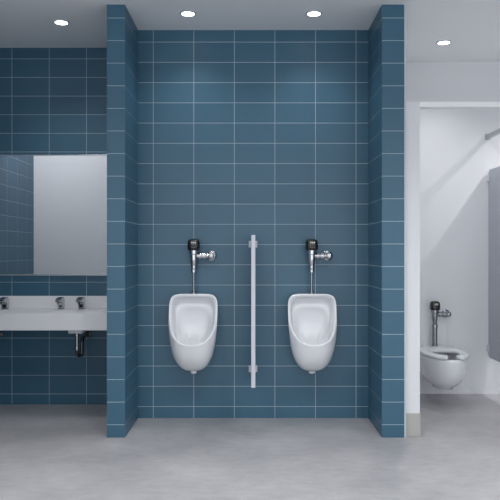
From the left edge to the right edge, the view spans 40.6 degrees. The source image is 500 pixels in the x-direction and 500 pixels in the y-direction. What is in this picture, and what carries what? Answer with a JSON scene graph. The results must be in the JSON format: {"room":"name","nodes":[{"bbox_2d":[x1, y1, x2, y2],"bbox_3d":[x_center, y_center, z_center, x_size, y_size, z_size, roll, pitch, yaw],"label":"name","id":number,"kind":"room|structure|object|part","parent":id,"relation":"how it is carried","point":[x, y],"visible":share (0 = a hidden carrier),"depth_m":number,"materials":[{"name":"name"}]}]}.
{"room":"public restroom","nodes":[
{"label":"public restroom","id":0,"kind":"room"},
{"bbox_2d":[0,48,106,403],"bbox_3d":[-1.874,-0.214,6.130,1.632,3.200,0.120,0,0,0],"label":"wall","id":1,"kind":"structure","parent":0,"point":[53,101],"depth_m":6.07,"materials":[{"name":"blue tile"}]},
{"bbox_2d":[0,155,106,275],"bbox_3d":[-1.873,-0.311,6.058,1.629,1.082,0.023,0,0,0],"label":"wall mirror","id":2,"kind":"object","parent":1,"relation":"attached to","point":[53,208],"visible":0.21,"depth_m":6.05,"materials":[{"name":"silver metal"}]},
{"bbox_3d":[-1.873,-0.848,6.059,1.629,0.008,0.021,0,0,0],"label":"edge rail","id":3,"kind":"part","parent":2,"relation":"part of","materials":[{"name":"metal"}]},
{"bbox_3d":[-1.873,0.224,6.058,1.629,0.013,0.023,0,0,0],"label":"edge rail","id":4,"kind":"part","parent":2,"relation":"part of","materials":[{"name":"metal"}]},
{"bbox_2d":[0,296,106,329],"bbox_3d":[-1.874,0.537,5.819,1.628,0.252,0.499,0,0,0],"label":"countertop","id":5,"kind":"structure","parent":1,"relation":"attached to","point":[24,312],"depth_m":5.57,"materials":[{"name":"white stone"}]},
{"bbox_2d":[0,297,8,308],"bbox_3d":[-2.160,0.468,5.926,0.064,0.108,0.152,0,0,0],"label":"faucet","id":6,"kind":"object","parent":5,"relation":"on","point":[4,301],"visible":1,"depth_m":5.94,"materials":[{"name":"silver metal"}]},
{"bbox_2d":[0,310,13,312],"bbox_3d":[-2.270,0.583,5.765,0.460,0.122,0.230,0,0,0],"label":"basin","id":7,"kind":"object","parent":5,"relation":"in","point":[1,311],"depth_m":5.87,"materials":[{"name":"white ceramic"}]},
{"bbox_2d":[55,297,64,308],"bbox_3d":[-1.665,0.468,5.925,0.060,0.108,0.150,0,0,0],"label":"faucet","id":8,"kind":"object","parent":5,"relation":"on","point":[60,301],"visible":1,"depth_m":5.94,"materials":[{"name":"silver metal"}]},
{"bbox_2d":[47,310,105,312],"bbox_3d":[-1.470,0.583,5.765,0.460,0.122,0.230,0,0,0],"label":"basin","id":9,"kind":"object","parent":5,"relation":"in","point":[50,311],"depth_m":5.87,"materials":[{"name":"white ceramic"}]},
{"bbox_2d":[68,330,91,356],"bbox_3d":[-1.482,0.792,5.904,0.126,0.257,0.328,0,0,0],"label":"sink drain","id":10,"kind":"object","parent":5,"relation":"hanging from","point":[76,333],"visible":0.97,"depth_m":5.79,"materials":[{"name":"silver metal"}]},
{"bbox_2d":[76,297,84,308],"bbox_3d":[-1.485,0.468,5.926,0.064,0.108,0.152,0,0,0],"label":"faucet","id":11,"kind":"object","parent":5,"relation":"on","point":[80,300],"visible":1,"depth_m":5.94,"materials":[{"name":"silver metal"}]},
{"bbox_2d":[0,296,106,307],"bbox_3d":[-1.874,0.467,6.059,1.628,0.111,0.021,0,0,0],"label":"backsplash","id":12,"kind":"structure","parent":1,"relation":"attached to","point":[14,301],"depth_m":6.05,"materials":[{"name":"white stone"}]},
{"bbox_2d":[0,394,499,499],"bbox_3d":[0.805,1.446,2.235,7.390,0.120,8.870,0,0,0],"label":"floor","id":13,"kind":"structure","parent":0,"point":[48,451],"depth_m":4.50,"materials":[{"name":"concrete"}]},
{"bbox_2d":[107,5,137,437],"bbox_3d":[-0.991,-0.214,5.595,0.134,3.200,1.190,0,0,0],"label":"wall pier","id":14,"kind":"object","parent":13,"relation":"on","point":[122,32],"visible":0.79,"depth_m":5.00,"materials":[{"name":"blue tile"}]},
{"bbox_2d":[368,5,403,437],"bbox_3d":[1.058,-0.214,5.760,0.165,3.200,1.520,0,0,0],"label":"wall pier","id":15,"kind":"object","parent":13,"relation":"on","point":[386,31],"visible":0.71,"depth_m":5.00,"materials":[{"name":"blue tile"}]},
{"bbox_2d":[0,0,499,61],"bbox_3d":[0.805,-1.889,2.235,7.390,0.150,8.870,0,0,0],"label":"ceiling","id":16,"kind":"structure","parent":0,"point":[472,27],"depth_m":5.30,"materials":[{"name":"paint"}]},
{"bbox_2d":[53,19,69,24],"bbox_3d":[-1.500,-1.810,5.380,0.128,0.009,0.128,0,0,0],"label":"recessed light","id":17,"kind":"object","parent":16,"relation":"in","point":[56,21],"visible":1,"depth_m":5.37,"materials":[{"name":"white"}]},
{"bbox_2d":[55,21,67,24],"bbox_3d":[-1.500,-1.808,5.380,0.103,0.006,0.103,0,0,0],"label":"diffuser","id":18,"kind":"object","parent":17,"relation":"attached to","point":[56,22],"depth_m":5.37,"materials":[{"name":"white plastic"}]},
{"bbox_2d":[180,10,195,16],"bbox_3d":[-0.475,-1.810,5.180,0.128,0.009,0.128,0,0,0],"label":"recessed light","id":19,"kind":"object","parent":16,"relation":"in","point":[187,13],"visible":1,"depth_m":5.16,"materials":[{"name":"white"}]},
{"bbox_2d":[182,12,193,15],"bbox_3d":[-0.475,-1.808,5.180,0.103,0.006,0.103,0,0,0],"label":"diffuser","id":20,"kind":"object","parent":19,"relation":"attached to","point":[183,13],"depth_m":5.18,"materials":[{"name":"white plastic"}]},
{"bbox_2d":[306,10,321,16],"bbox_3d":[0.490,-1.810,5.180,0.128,0.009,0.128,0,0,0],"label":"recessed light","id":21,"kind":"object","parent":16,"relation":"in","point":[313,13],"visible":1,"depth_m":5.16,"materials":[{"name":"white"}]},
{"bbox_2d":[307,12,319,15],"bbox_3d":[0.490,-1.808,5.180,0.103,0.006,0.103,0,0,0],"label":"diffuser","id":22,"kind":"object","parent":21,"relation":"attached to","point":[308,13],"depth_m":5.18,"materials":[{"name":"white plastic"}]},
{"bbox_2d":[436,40,450,44],"bbox_3d":[1.690,-1.810,5.900,0.128,0.009,0.128,0,0,0],"label":"recessed light","id":23,"kind":"object","parent":16,"relation":"in","point":[441,42],"visible":1,"depth_m":5.88,"materials":[{"name":"white"}]},
{"bbox_2d":[438,41,449,44],"bbox_3d":[1.690,-1.808,5.900,0.103,0.006,0.103,0,0,0],"label":"diffuser","id":24,"kind":"object","parent":23,"relation":"attached to","point":[439,42],"depth_m":5.89,"materials":[{"name":"white plastic"}]},
{"bbox_2d":[138,30,367,417],"bbox_3d":[0.025,-0.214,5.640,1.899,3.200,0.120,0,0,0],"label":"wall","id":25,"kind":"structure","parent":0,"point":[242,134],"depth_m":5.58,"materials":[{"name":"blue tile"}]},
{"bbox_2d":[169,293,217,373],"bbox_3d":[-0.456,0.677,5.404,0.391,0.646,0.350,0,0,0],"label":"urinal","id":26,"kind":"object","parent":25,"relation":"attached to","point":[192,317],"visible":0.98,"depth_m":5.49,"materials":[{"name":"white ceramic"}]},
{"bbox_2d":[187,239,216,293],"bbox_3d":[-0.390,0.133,5.504,0.232,0.445,0.151,0,0,0],"label":"valve","id":27,"kind":"object","parent":26,"relation":"attached to","point":[193,245],"visible":1,"depth_m":5.46,"materials":[{"name":"silver metal"}]},
{"bbox_3d":[-0.388,0.047,5.485,0.107,0.053,0.053,0,0,0],"label":"supply arm","id":28,"kind":"part","parent":27,"relation":"part of","materials":[{"name":"silver metal"}]},
{"bbox_2d":[249,235,256,387],"bbox_3d":[0.025,0.466,5.355,0.072,1.160,0.450,0,0,0],"label":"screen","id":29,"kind":"object","parent":25,"relation":"attached to","point":[252,244],"visible":1,"depth_m":5.13,"materials":[{"name":"grey laminate"}]},
{"bbox_3d":[0.025,0.466,5.351,0.032,1.160,0.442,0,0,0],"label":"panel","id":30,"kind":"part","parent":29,"relation":"part of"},
{"bbox_2d":[288,293,336,373],"bbox_3d":[0.500,0.677,5.404,0.391,0.646,0.350,0,0,0],"label":"urinal","id":31,"kind":"object","parent":25,"relation":"attached to","point":[312,318],"visible":1,"depth_m":5.49,"materials":[{"name":"white ceramic"}]},
{"bbox_2d":[305,239,332,293],"bbox_3d":[0.566,0.133,5.504,0.232,0.445,0.151,0,0,0],"label":"valve","id":32,"kind":"object","parent":31,"relation":"attached to","point":[311,246],"visible":1,"depth_m":5.46,"materials":[{"name":"silver metal"}]},
{"bbox_3d":[0.568,0.047,5.485,0.107,0.053,0.053,0,0,0],"label":"supply arm","id":33,"kind":"part","parent":32,"relation":"part of","materials":[{"name":"silver metal"}]},
{"bbox_2d":[406,102,419,412],"bbox_3d":[1.203,0.142,5.777,0.122,2.487,1.487,0,0,0],"label":"wall","id":34,"kind":"structure","parent":0,"point":[412,108],"depth_m":5.03,"materials":[{"name":"white paint"}]},
{"bbox_2d":[404,4,405,437],"bbox_3d":[1.146,-0.214,5.008,0.012,3.200,0.024,0,0,0],"label":"trim","id":35,"kind":"structure","parent":34,"relation":"attached to","point":[404,4],"depth_m":5.00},
{"bbox_2d":[406,413,420,436],"bbox_3d":[1.210,1.300,5.763,0.114,0.172,1.485,0,0,0],"label":"baseboard","id":36,"kind":"structure","parent":34,"relation":"attached to","point":[413,420],"depth_m":5.02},
{"bbox_2d":[420,102,499,108],"bbox_3d":[2.782,-1.085,5.073,3.036,0.037,0.080,0,0,0],"label":"trim","id":37,"kind":"structure","parent":34,"relation":"attached to","point":[423,105],"depth_m":5.03,"materials":[{"name":"white paint"}]},
{"bbox_2d":[406,62,499,393],"bbox_3d":[2.721,-0.214,6.580,3.158,3.200,0.120,0,0,0],"label":"wall","id":38,"kind":"structure","parent":0,"point":[456,158],"depth_m":6.52,"materials":[{"name":"white paint"}]},
{"bbox_2d":[430,301,450,345],"bbox_3d":[1.816,0.712,6.446,0.215,0.456,0.146,0,0,0],"label":"valve","id":39,"kind":"object","parent":38,"relation":"attached to","point":[434,305],"visible":0.91,"depth_m":6.40,"materials":[{"name":"silver metal"}]},
{"bbox_3d":[1.819,0.611,6.425,0.098,0.049,0.049,0,0,0],"label":"supply arm","id":40,"kind":"part","parent":39,"relation":"part of","materials":[{"name":"silver metal"}]},
{"bbox_2d":[420,346,469,389],"bbox_3d":[1.738,1.069,6.130,0.404,0.333,0.777,0,0,0],"label":"toilet","id":41,"kind":"object","parent":38,"relation":"attached to","point":[444,367],"visible":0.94,"depth_m":5.88,"materials":[{"name":"white ceramic"}]},
{"bbox_3d":[1.738,0.919,6.066,0.404,0.032,0.649,0,0,0],"label":"seat","id":42,"kind":"part","parent":41,"relation":"part of","materials":[{"name":"white plastic"}]},
{"bbox_2d":[485,128,499,139],"bbox_3d":[2.290,-1.090,5.817,0.052,0.058,1.406,0,0,0],"label":"brace","id":43,"kind":"object","parent":38,"relation":"attached to","point":[496,132],"visible":1,"depth_m":6.37,"materials":[{"name":"metal"}]},
{"bbox_2d":[487,166,499,361],"bbox_3d":[2.306,0.131,5.820,0.054,1.800,1.400,0,0,0],"label":"partition","id":44,"kind":"object","parent":38,"relation":"attached to","point":[493,177],"depth_m":6.35,"materials":[{"name":"grey laminate"}]}
]}

